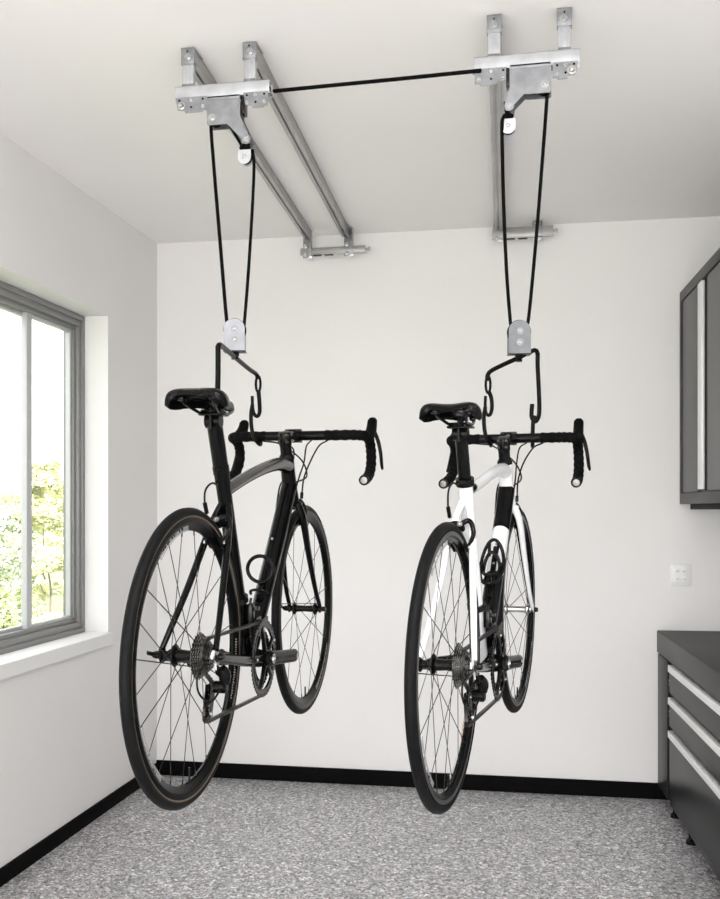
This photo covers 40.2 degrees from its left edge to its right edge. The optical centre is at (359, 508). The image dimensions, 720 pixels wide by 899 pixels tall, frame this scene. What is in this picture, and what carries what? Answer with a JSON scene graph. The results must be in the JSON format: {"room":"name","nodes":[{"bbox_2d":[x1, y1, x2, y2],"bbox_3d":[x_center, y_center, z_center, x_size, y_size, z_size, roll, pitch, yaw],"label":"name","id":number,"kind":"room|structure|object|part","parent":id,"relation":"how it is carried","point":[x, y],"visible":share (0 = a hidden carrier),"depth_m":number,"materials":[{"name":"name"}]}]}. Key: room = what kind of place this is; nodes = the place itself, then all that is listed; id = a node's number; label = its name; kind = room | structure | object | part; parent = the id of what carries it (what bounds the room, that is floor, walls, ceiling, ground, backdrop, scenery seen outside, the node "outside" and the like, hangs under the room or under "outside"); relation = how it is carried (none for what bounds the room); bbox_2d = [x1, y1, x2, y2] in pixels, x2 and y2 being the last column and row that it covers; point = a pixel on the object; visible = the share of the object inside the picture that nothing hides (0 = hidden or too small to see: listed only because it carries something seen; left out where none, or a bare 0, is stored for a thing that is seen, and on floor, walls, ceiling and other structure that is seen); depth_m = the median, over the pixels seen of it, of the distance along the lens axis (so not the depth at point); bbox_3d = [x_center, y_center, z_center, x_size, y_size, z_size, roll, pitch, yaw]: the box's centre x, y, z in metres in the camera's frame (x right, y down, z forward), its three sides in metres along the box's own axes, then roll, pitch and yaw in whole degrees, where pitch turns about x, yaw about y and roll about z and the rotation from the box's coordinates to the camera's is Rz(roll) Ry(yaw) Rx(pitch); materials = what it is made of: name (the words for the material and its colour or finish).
{"room":"garage","nodes":[
{"label":"garage","id":0,"kind":"room"},
{"bbox_2d":[0,133,156,867],"bbox_3d":[-1.828,0.000,1.522,0.200,2.820,7.570,0,0,10],"label":"wall","id":1,"kind":"structure","parent":0,"point":[63,751],"depth_m":4.57,"materials":[{"name":"paint"}]},
{"bbox_2d":[0,280,84,654],"bbox_3d":[-1.498,-0.163,3.716,0.075,1.490,1.907,0,0,10],"label":"window","id":2,"kind":"structure","parent":1,"relation":"in","point":[14,300],"depth_m":4.56,"materials":[{"name":"grey metal"}]},
{"bbox_3d":[-1.552,-0.163,3.552,0.025,1.346,1.425,0,0,10],"label":"sash","id":3,"kind":"part","parent":2,"relation":"part of","materials":[{"name":"grey"}]},
{"bbox_3d":[-1.388,-0.162,4.377,0.028,1.352,0.419,0,0,10],"label":"sash","id":4,"kind":"part","parent":2,"relation":"part of","materials":[{"name":"grey"}]},
{"bbox_2d":[0,631,112,680],"bbox_3d":[-1.396,0.608,3.685,0.137,0.059,1.941,0,0,10],"label":"windowsill","id":5,"kind":"structure","parent":1,"relation":"attached to","point":[14,663],"depth_m":4.08,"materials":[{"name":"white paint"}]},
{"bbox_2d":[0,763,157,886],"bbox_3d":[-1.724,1.377,1.498,0.012,0.066,7.558,0,0,10],"label":"baseboard","id":6,"kind":"structure","parent":1,"relation":"attached to","point":[10,870],"depth_m":4.17,"materials":[{"name":"black plastic"}]},
{"bbox_2d":[0,0,719,243],"bbox_3d":[-0.154,-1.485,1.306,3.572,0.150,7.720,0,0,10],"label":"ceiling","id":7,"kind":"structure","parent":0,"point":[87,87],"depth_m":3.52,"materials":[{"name":"paint"}]},
{"bbox_2d":[175,41,369,257],"bbox_3d":[-0.281,-1.218,3.950,0.357,0.384,2.066,0,0,9],"label":"bicycle hoist","id":8,"kind":"object","parent":7,"relation":"attached to","point":[223,105],"depth_m":3.02,"materials":[{"name":"metal"}]},
{"bbox_3d":[-0.524,-1.317,3.018,0.036,0.095,0.024,0,0,11],"label":"post","id":9,"kind":"part","parent":8,"relation":"part of","materials":[{"name":"metal"}]},
{"bbox_3d":[-0.508,-1.216,2.965,0.098,0.047,0.004,0,0,11],"label":"gusset plate","id":10,"kind":"part","parent":8,"relation":"part of","materials":[{"name":"metal"}]},
{"bbox_2d":[209,125,227,322],"bbox_3d":[-0.410,-0.841,2.862,0.016,0.660,0.227,0,0,-20],"label":"rope","id":11,"kind":"object","parent":8,"relation":"hanging from","point":[210,126],"visible":1,"depth_m":2.86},
{"bbox_2d":[215,318,262,446],"bbox_3d":[-0.349,-0.364,2.780,0.066,0.339,0.654,0,0,3],"label":"hook block","id":12,"kind":"object","parent":11,"relation":"hanging from","point":[234,329],"visible":0.88,"depth_m":2.74,"materials":[{"name":"metal"}]},
{"bbox_3d":[-0.348,-0.329,2.465,0.034,0.157,0.023,0,0,0],"label":"hook arm","id":13,"kind":"part","parent":12,"relation":"part of","materials":[{"name":"black metal"}]},
{"bbox_3d":[-0.350,-0.486,2.745,0.059,0.090,0.003,0,0,0],"label":"plate","id":14,"kind":"part","parent":12,"relation":"part of","materials":[{"name":"silver metal"}]},
{"bbox_3d":[-0.350,-0.440,2.760,0.062,0.004,0.036,0,0,0],"label":"plate","id":15,"kind":"part","parent":12,"relation":"part of","materials":[{"name":"metal"}]},
{"bbox_3d":[-0.343,-0.413,2.756,0.029,0.039,0.603,0,0,4],"label":"spreader rod","id":16,"kind":"part","parent":12,"relation":"part of","materials":[{"name":"black metal"}]},
{"bbox_2d":[119,388,383,810],"bbox_3d":[-0.236,0.187,2.708,0.510,0.963,1.654,0,0,7],"label":"bicycle","id":17,"kind":"object","parent":12,"relation":"hanging from","point":[248,622],"visible":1,"depth_m":2.43,"materials":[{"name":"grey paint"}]},
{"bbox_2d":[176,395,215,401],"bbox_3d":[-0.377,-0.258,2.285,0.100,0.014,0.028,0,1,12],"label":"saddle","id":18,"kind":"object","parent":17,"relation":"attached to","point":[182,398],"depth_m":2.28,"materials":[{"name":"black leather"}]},
{"bbox_3d":[-0.378,-0.245,2.389,0.016,0.038,0.221,0,0,19],"label":"saddle rail","id":19,"kind":"part","parent":17,"relation":"part of","materials":[{"name":"metal"}]},
{"bbox_3d":[-0.347,-0.143,2.422,0.038,0.176,0.098,0,1,12],"label":"seat post","id":20,"kind":"part","parent":17,"relation":"part of","materials":[{"name":"black metal"}]},
{"bbox_3d":[-0.333,-0.245,2.379,0.016,0.038,0.221,0,0,5],"label":"saddle rail","id":21,"kind":"part","parent":17,"relation":"part of","materials":[{"name":"metal"}]},
{"bbox_3d":[-0.331,0.048,2.412,0.033,0.071,0.048,0,0,-35],"label":"brake arm","id":22,"kind":"part","parent":17,"relation":"part of"},
{"bbox_3d":[-0.295,0.392,2.448,0.009,0.214,0.554,0,1,12],"label":"chain","id":23,"kind":"part","parent":17,"relation":"part of","materials":[{"name":"grey metal"}]},
{"bbox_2d":[235,420,248,431],"bbox_3d":[-0.392,-0.252,3.217,0.035,0.084,0.102,0,1,12],"label":"hood","id":24,"kind":"object","parent":17,"relation":"attached to","point":[244,424],"depth_m":3.23,"materials":[{"name":"black rubber"}]},
{"bbox_3d":[-0.273,0.302,2.591,0.002,0.035,0.081,0,1,12],"label":"guide plate","id":25,"kind":"part","parent":17,"relation":"part of","materials":[{"name":"black metal"}]},
{"bbox_3d":[-0.277,0.131,2.743,0.086,0.577,0.658,0,1,12],"label":"frame","id":26,"kind":"part","parent":17,"relation":"part of","materials":[{"name":"black metal"}]},
{"bbox_3d":[-0.282,0.229,2.722,0.056,0.020,0.024,0,1,12],"label":"cage arm","id":27,"kind":"part","parent":17,"relation":"part of"},
{"bbox_3d":[-0.254,0.302,2.587,0.002,0.035,0.081,0,1,12],"label":"guide plate","id":28,"kind":"part","parent":17,"relation":"part of","materials":[{"name":"metal"}]},
{"bbox_3d":[-0.212,0.403,2.698,0.019,0.057,0.218,0,0,17],"label":"crank arm","id":29,"kind":"part","parent":17,"relation":"part of"},
{"bbox_3d":[-0.239,0.148,3.121,0.034,0.342,0.181,0,0,-1],"label":"fork blade","id":30,"kind":"part","parent":17,"relation":"part of","materials":[{"name":"black metal"}]},
{"bbox_3d":[-0.217,-0.218,3.022,0.048,0.062,0.138,0,1,12],"label":"stem","id":31,"kind":"part","parent":17,"relation":"part of","materials":[{"name":"black metal"}]},
{"bbox_3d":[-0.189,0.005,3.077,0.047,0.075,0.030,0,1,12],"label":"brake arm","id":32,"kind":"part","parent":17,"relation":"part of"},
{"bbox_3d":[-0.156,0.148,3.103,0.034,0.342,0.181,0,0,26],"label":"fork blade","id":33,"kind":"part","parent":17,"relation":"part of","materials":[{"name":"black metal"}]},
{"bbox_2d":[366,417,376,437],"bbox_3d":[0.034,-0.253,3.125,0.035,0.084,0.102,0,1,12],"label":"hood","id":34,"kind":"object","parent":17,"relation":"attached to","point":[371,427],"depth_m":3.13,"materials":[{"name":"black rubber"}]},
{"bbox_3d":[0.062,-0.188,3.153,0.040,0.126,0.030,0,0,28],"label":"brake lever","id":35,"kind":"part","parent":17,"relation":"part of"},
{"bbox_3d":[-0.321,-0.325,3.050,0.034,0.088,0.013,0,0,0],"label":"hook arm","id":36,"kind":"part","parent":12,"relation":"part of","materials":[{"name":"black metal"}]},
{"bbox_2d":[228,125,244,149],"bbox_3d":[-0.372,-1.120,2.959,0.057,0.090,0.012,0,0,6],"label":"rope","id":37,"kind":"object","parent":8,"relation":"hanging from","point":[232,130],"visible":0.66,"depth_m":2.96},
{"bbox_2d":[243,149,255,325],"bbox_3d":[-0.319,-0.789,2.850,0.019,0.568,0.189,0,0,2],"label":"rope","id":38,"kind":"object","parent":8,"relation":"hanging from","point":[252,150],"visible":1,"depth_m":2.83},
{"bbox_3d":[-0.331,-1.317,2.981,0.036,0.095,0.024,0,0,11],"label":"post","id":39,"kind":"part","parent":8,"relation":"part of","materials":[{"name":"metal"}]},
{"bbox_3d":[-0.394,-1.389,4.006,0.038,0.040,1.988,0,0,7],"label":"rail","id":40,"kind":"part","parent":8,"relation":"part of","materials":[{"name":"metal"}]},
{"bbox_3d":[-0.310,-1.216,2.927,0.077,0.047,0.004,0,0,11],"label":"gusset plate","id":41,"kind":"part","parent":8,"relation":"part of","materials":[{"name":"metal"}]},
{"bbox_3d":[-0.201,-1.389,3.969,0.038,0.040,1.988,0,0,7],"label":"rail","id":42,"kind":"part","parent":8,"relation":"part of","materials":[{"name":"metal"}]},
{"bbox_2d":[473,7,579,241],"bbox_3d":[0.629,-1.230,3.778,0.314,0.360,2.125,0,0,10],"label":"bicycle hoist","id":43,"kind":"object","parent":7,"relation":"attached to","point":[527,76],"depth_m":2.77,"materials":[{"name":"metal"}]},
{"bbox_2d":[273,68,480,92],"bbox_3d":[0.028,-1.250,2.888,0.668,0.044,0.049,0,0,17],"label":"rope","id":44,"kind":"object","parent":43,"relation":"attached to","point":[470,71],"visible":0.92,"depth_m":2.88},
{"bbox_3d":[0.369,-1.216,2.771,0.092,0.047,0.004,0,0,11],"label":"gusset plate","id":45,"kind":"part","parent":43,"relation":"part of","materials":[{"name":"silver metal"}]},
{"bbox_3d":[0.384,-1.317,2.818,0.036,0.095,0.024,0,0,11],"label":"post","id":46,"kind":"part","parent":43,"relation":"part of","materials":[{"name":"metal"}]},
{"bbox_3d":[0.533,-1.389,3.833,0.038,0.040,2.048,0,0,8],"label":"rail","id":47,"kind":"part","parent":43,"relation":"part of","materials":[{"name":"metal"}]},
{"bbox_2d":[500,117,511,324],"bbox_3d":[0.421,-0.818,2.848,0.020,0.558,0.204,0,0,16],"label":"rope","id":48,"kind":"object","parent":43,"relation":"hanging from","point":[502,118],"visible":1,"depth_m":2.85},
{"bbox_2d":[526,94,548,323],"bbox_3d":[0.513,-0.858,2.848,0.018,0.650,0.196,0,0,-8],"label":"rope","id":49,"kind":"object","parent":43,"relation":"hanging from","point":[547,95],"visible":0.85,"depth_m":2.84,"materials":[{"name":"black fabric"}]},
{"bbox_2d":[482,320,540,447],"bbox_3d":[0.460,-0.374,2.988,0.180,0.378,0.145,0,0,0],"label":"hook block","id":50,"kind":"object","parent":49,"relation":"hanging from","point":[518,331],"visible":0.97,"depth_m":2.96,"materials":[{"name":"grey metal"}]},
{"bbox_3d":[0.392,-0.321,3.000,0.032,0.082,0.013,0,0,0],"label":"hook arm","id":51,"kind":"part","parent":50,"relation":"part of","materials":[{"name":"black metal"}]},
{"bbox_2d":[404,402,590,814],"bbox_3d":[0.391,0.198,2.684,0.460,0.966,1.604,0,0,13],"label":"bicycle","id":52,"kind":"object","parent":50,"relation":"hanging from","point":[486,612],"visible":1,"depth_m":2.40,"materials":[{"name":"white paint"}]},
{"bbox_3d":[0.230,0.401,2.569,0.018,0.054,0.187,0,0,23],"label":"crank arm","id":53,"kind":"part","parent":52,"relation":"part of"},
{"bbox_3d":[0.299,-0.180,3.210,0.037,0.123,0.029,0,0,9],"label":"brake lever","id":54,"kind":"part","parent":52,"relation":"part of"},
{"bbox_3d":[0.220,-0.219,2.380,0.016,0.040,0.214,0,0,25],"label":"saddle rail","id":55,"kind":"part","parent":52,"relation":"part of","materials":[{"name":"black metal"}]},
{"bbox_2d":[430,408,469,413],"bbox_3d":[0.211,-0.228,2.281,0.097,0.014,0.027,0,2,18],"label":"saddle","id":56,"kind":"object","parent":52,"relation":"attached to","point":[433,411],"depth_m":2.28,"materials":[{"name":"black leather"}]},
{"bbox_3d":[0.254,-0.111,2.409,0.031,0.168,0.080,0,2,18],"label":"seat post","id":57,"kind":"part","parent":52,"relation":"part of","materials":[{"name":"black metal"}]},
{"bbox_3d":[0.258,0.058,2.372,0.029,0.072,0.046,0,0,-39],"label":"brake arm","id":58,"kind":"part","parent":52,"relation":"part of"},
{"bbox_3d":[0.263,-0.219,2.366,0.016,0.040,0.214,0,0,11],"label":"saddle rail","id":59,"kind":"part","parent":52,"relation":"part of","materials":[{"name":"metal"}]},
{"bbox_3d":[0.311,0.407,2.441,0.008,0.208,0.537,0,2,18],"label":"chain","id":60,"kind":"part","parent":52,"relation":"part of","materials":[{"name":"metal"}]},
{"bbox_3d":[0.356,0.146,2.716,0.083,0.560,0.638,0,2,18],"label":"frame","id":61,"kind":"part","parent":52,"relation":"part of","materials":[{"name":"white paint"}]},
{"bbox_3d":[0.351,0.302,2.701,0.084,0.252,0.237,0,2,18],"label":"down tube panel","id":62,"kind":"part","parent":52,"relation":"part of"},
{"bbox_3d":[0.364,0.316,2.568,0.002,0.034,0.078,0,2,18],"label":"guide plate","id":63,"kind":"part","parent":52,"relation":"part of","materials":[{"name":"black metal"}]},
{"bbox_3d":[0.427,0.004,2.930,0.051,0.152,0.138,0,2,18],"label":"down tube panel","id":64,"kind":"part","parent":52,"relation":"part of","materials":[{"name":"black metal"}]},
{"bbox_3d":[0.441,-0.202,2.971,0.047,0.065,0.134,0,2,18],"label":"stem","id":65,"kind":"part","parent":52,"relation":"part of","materials":[{"name":"black metal"}]},
{"bbox_3d":[0.412,0.412,2.661,0.018,0.054,0.187,0,0,23],"label":"crank arm","id":66,"kind":"part","parent":52,"relation":"part of"},
{"bbox_3d":[0.511,0.152,3.051,0.033,0.328,0.184,0,0,31],"label":"fork blade","id":67,"kind":"part","parent":52,"relation":"part of","materials":[{"name":"white paint"}]},
{"bbox_2d":[573,418,583,438],"bbox_3d":[0.675,-0.242,3.049,0.034,0.081,0.099,0,2,18],"label":"hood","id":68,"kind":"object","parent":52,"relation":"attached to","point":[578,427],"depth_m":3.05,"materials":[{"name":"black rubber"}]},
{"bbox_3d":[0.705,-0.180,3.075,0.038,0.123,0.029,0,0,27],"label":"brake lever","id":69,"kind":"part","parent":52,"relation":"part of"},
{"bbox_3d":[0.475,-0.511,2.954,0.066,0.099,0.003,0,0,0],"label":"plate","id":70,"kind":"part","parent":50,"relation":"part of","materials":[{"name":"silver metal"}]},
{"bbox_3d":[0.457,-0.436,2.964,0.165,0.094,0.050,0,0,17],"label":"spreader rod","id":71,"kind":"part","parent":50,"relation":"part of","materials":[{"name":"black metal"}]},
{"bbox_3d":[0.475,-0.461,2.940,0.069,0.004,0.036,0,0,0],"label":"plate","id":72,"kind":"part","parent":50,"relation":"part of","materials":[{"name":"metal"}]},
{"bbox_3d":[0.475,-0.511,2.925,0.066,0.099,0.003,0,0,0],"label":"plate","id":73,"kind":"part","parent":50,"relation":"part of","materials":[{"name":"silver metal"}]},
{"bbox_3d":[0.532,-0.364,2.975,0.037,0.210,0.043,0,0,0],"label":"hook arm","id":74,"kind":"part","parent":50,"relation":"part of","materials":[{"name":"black metal"}]},
{"bbox_3d":[0.577,-1.317,2.780,0.036,0.095,0.024,0,0,11],"label":"post","id":75,"kind":"part","parent":43,"relation":"part of","materials":[{"name":"metal"}]},
{"bbox_3d":[0.570,-1.216,2.731,0.070,0.047,0.004,0,0,11],"label":"gusset plate","id":76,"kind":"part","parent":43,"relation":"part of","materials":[{"name":"metal"}]},
{"bbox_2d":[0,775,719,898],"bbox_3d":[-0.154,1.470,1.306,3.572,0.120,7.720,0,0,10],"label":"floor","id":77,"kind":"structure","parent":0,"point":[240,838],"depth_m":4.07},
{"bbox_2d":[658,653,719,880],"bbox_3d":[1.564,1.051,3.746,0.514,0.718,2.000,0,0,7],"label":"base cabinet","id":78,"kind":"object","parent":77,"relation":"on","point":[688,715],"visible":0.97,"depth_m":4.00,"materials":[{"name":"black metal"}]},
{"bbox_3d":[1.434,1.016,4.646,0.014,0.637,0.236,0,0,7],"label":"panel","id":79,"kind":"part","parent":78,"relation":"part of","materials":[{"name":"grey metal"}]},
{"bbox_2d":[657,630,719,700],"bbox_3d":[1.579,0.639,3.745,0.524,0.104,2.000,0,0,7],"label":"countertop","id":80,"kind":"structure","parent":78,"relation":"on","point":[696,654],"depth_m":4.17,"materials":[{"name":"grey laminate"}]},
{"bbox_3d":[1.306,1.167,3.620,0.016,0.279,1.668,0,0,7],"label":"drawer","id":81,"kind":"part","parent":78,"relation":"part of","materials":[{"name":"grey metal"}]},
{"bbox_3d":[1.306,0.928,3.620,0.016,0.103,1.668,0,0,7],"label":"drawer","id":82,"kind":"part","parent":78,"relation":"part of","materials":[{"name":"grey metal"}]},
{"bbox_3d":[1.306,0.780,3.620,0.016,0.099,1.668,0,0,7],"label":"drawer","id":83,"kind":"part","parent":78,"relation":"part of","materials":[{"name":"grey metal"}]},
{"bbox_3d":[1.311,1.326,3.623,0.014,0.032,1.695,0,0,7],"label":"rail","id":84,"kind":"part","parent":78,"relation":"part of","materials":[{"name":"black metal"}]},
{"bbox_2d":[157,216,719,782],"bbox_3d":[0.497,0.000,5.035,3.572,2.820,0.150,0,0,10],"label":"wall","id":85,"kind":"structure","parent":0,"point":[395,328],"depth_m":4.98,"materials":[{"name":"paint"}]},
{"bbox_2d":[156,760,668,799],"bbox_3d":[0.508,1.371,4.950,3.222,0.078,0.012,0,0,10],"label":"baseboard","id":86,"kind":"structure","parent":85,"relation":"attached to","point":[560,786],"depth_m":4.99,"materials":[{"name":"black plastic"}]},
{"bbox_2d":[670,564,690,585],"bbox_3d":[1.552,0.320,4.766,0.098,0.106,0.016,0,0,10],"label":"power outlet","id":87,"kind":"object","parent":85,"relation":"attached to","point":[680,574],"visible":1,"depth_m":4.76,"materials":[{"name":"white plastic"}]},
{"bbox_2d":[680,248,719,508],"bbox_3d":[1.652,-0.520,3.980,0.420,1.045,1.500,0,0,8],"label":"upper cabinet","id":88,"kind":"object","parent":85,"relation":"attached to","point":[700,298],"visible":1,"depth_m":4.28,"materials":[{"name":"grey metal"}]},
{"bbox_3d":[1.524,-0.533,4.529,0.014,0.911,0.345,0,0,8],"label":"door","id":89,"kind":"part","parent":88,"relation":"part of","materials":[{"name":"grey metal"}]},
{"bbox_3d":[1.489,-0.538,4.300,0.014,0.905,0.083,0,0,8],"label":"handle","id":90,"kind":"part","parent":88,"relation":"part of","materials":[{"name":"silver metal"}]},
{"bbox_3d":[1.653,-0.011,3.954,0.370,0.026,1.350,0,0,8],"label":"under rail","id":91,"kind":"part","parent":88,"relation":"part of","materials":[{"name":"black metal"}]},
{"bbox_3d":[1.486,-0.533,4.211,0.004,0.911,0.088,0,0,8],"label":"recess panel","id":92,"kind":"part","parent":88,"relation":"part of","materials":[{"name":"metal"}]},
{"bbox_3d":[1.422,-0.533,3.763,0.014,0.911,0.810,0,0,8],"label":"door","id":93,"kind":"part","parent":88,"relation":"part of","materials":[{"name":"grey metal"}]},
{"label":"outside","id":94,"kind":"structure","parent":0,"visible":0},
{"bbox_2d":[0,532,62,624],"bbox_3d":[-26.330,1.640,29.973,57.818,0.180,90.000,0,0,10],"label":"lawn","id":95,"kind":"structure","parent":94,"point":[57,600],"depth_m":16.87,"materials":[{"name":"green plant"}]},
{"bbox_2d":[0,579,47,628],"bbox_3d":[-3.054,1.081,8.601,0.698,0.948,0.659,0,0,32],"label":"bush","id":96,"kind":"object","parent":95,"relation":"on","point":[11,591],"visible":0.39,"depth_m":8.52,"materials":[{"name":"green plant"}]},
{"bbox_2d":[0,508,52,607],"bbox_3d":[-4.706,0.764,13.008,1.240,1.581,1.403,0,0,10],"label":"tree","id":97,"kind":"object","parent":95,"relation":"on","point":[8,577],"visible":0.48,"depth_m":12.80,"materials":[{"name":"green plant"}]},
{"bbox_2d":[0,480,62,575],"bbox_3d":[-5.830,0.530,17.025,1.466,2.048,1.235,0,0,-21],"label":"tree","id":98,"kind":"object","parent":95,"relation":"on","point":[4,498],"visible":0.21,"depth_m":16.84,"materials":[{"name":"green plant"}]},
{"bbox_2d":[11,458,62,617],"bbox_3d":[-3.340,0.501,10.501,0.639,2.101,0.704,0,0,10],"label":"tree","id":99,"kind":"object","parent":95,"relation":"on","point":[49,515],"visible":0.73,"depth_m":10.39,"materials":[{"name":"green plant"}]},
{"bbox_2d":[32,612,62,622],"bbox_3d":[-2.571,1.201,8.203,0.597,0.710,0.560,0,0,38],"label":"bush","id":100,"kind":"object","parent":95,"relation":"on","point":[46,616],"visible":0.04,"depth_m":8.11,"materials":[{"name":"green plant"}]}
]}

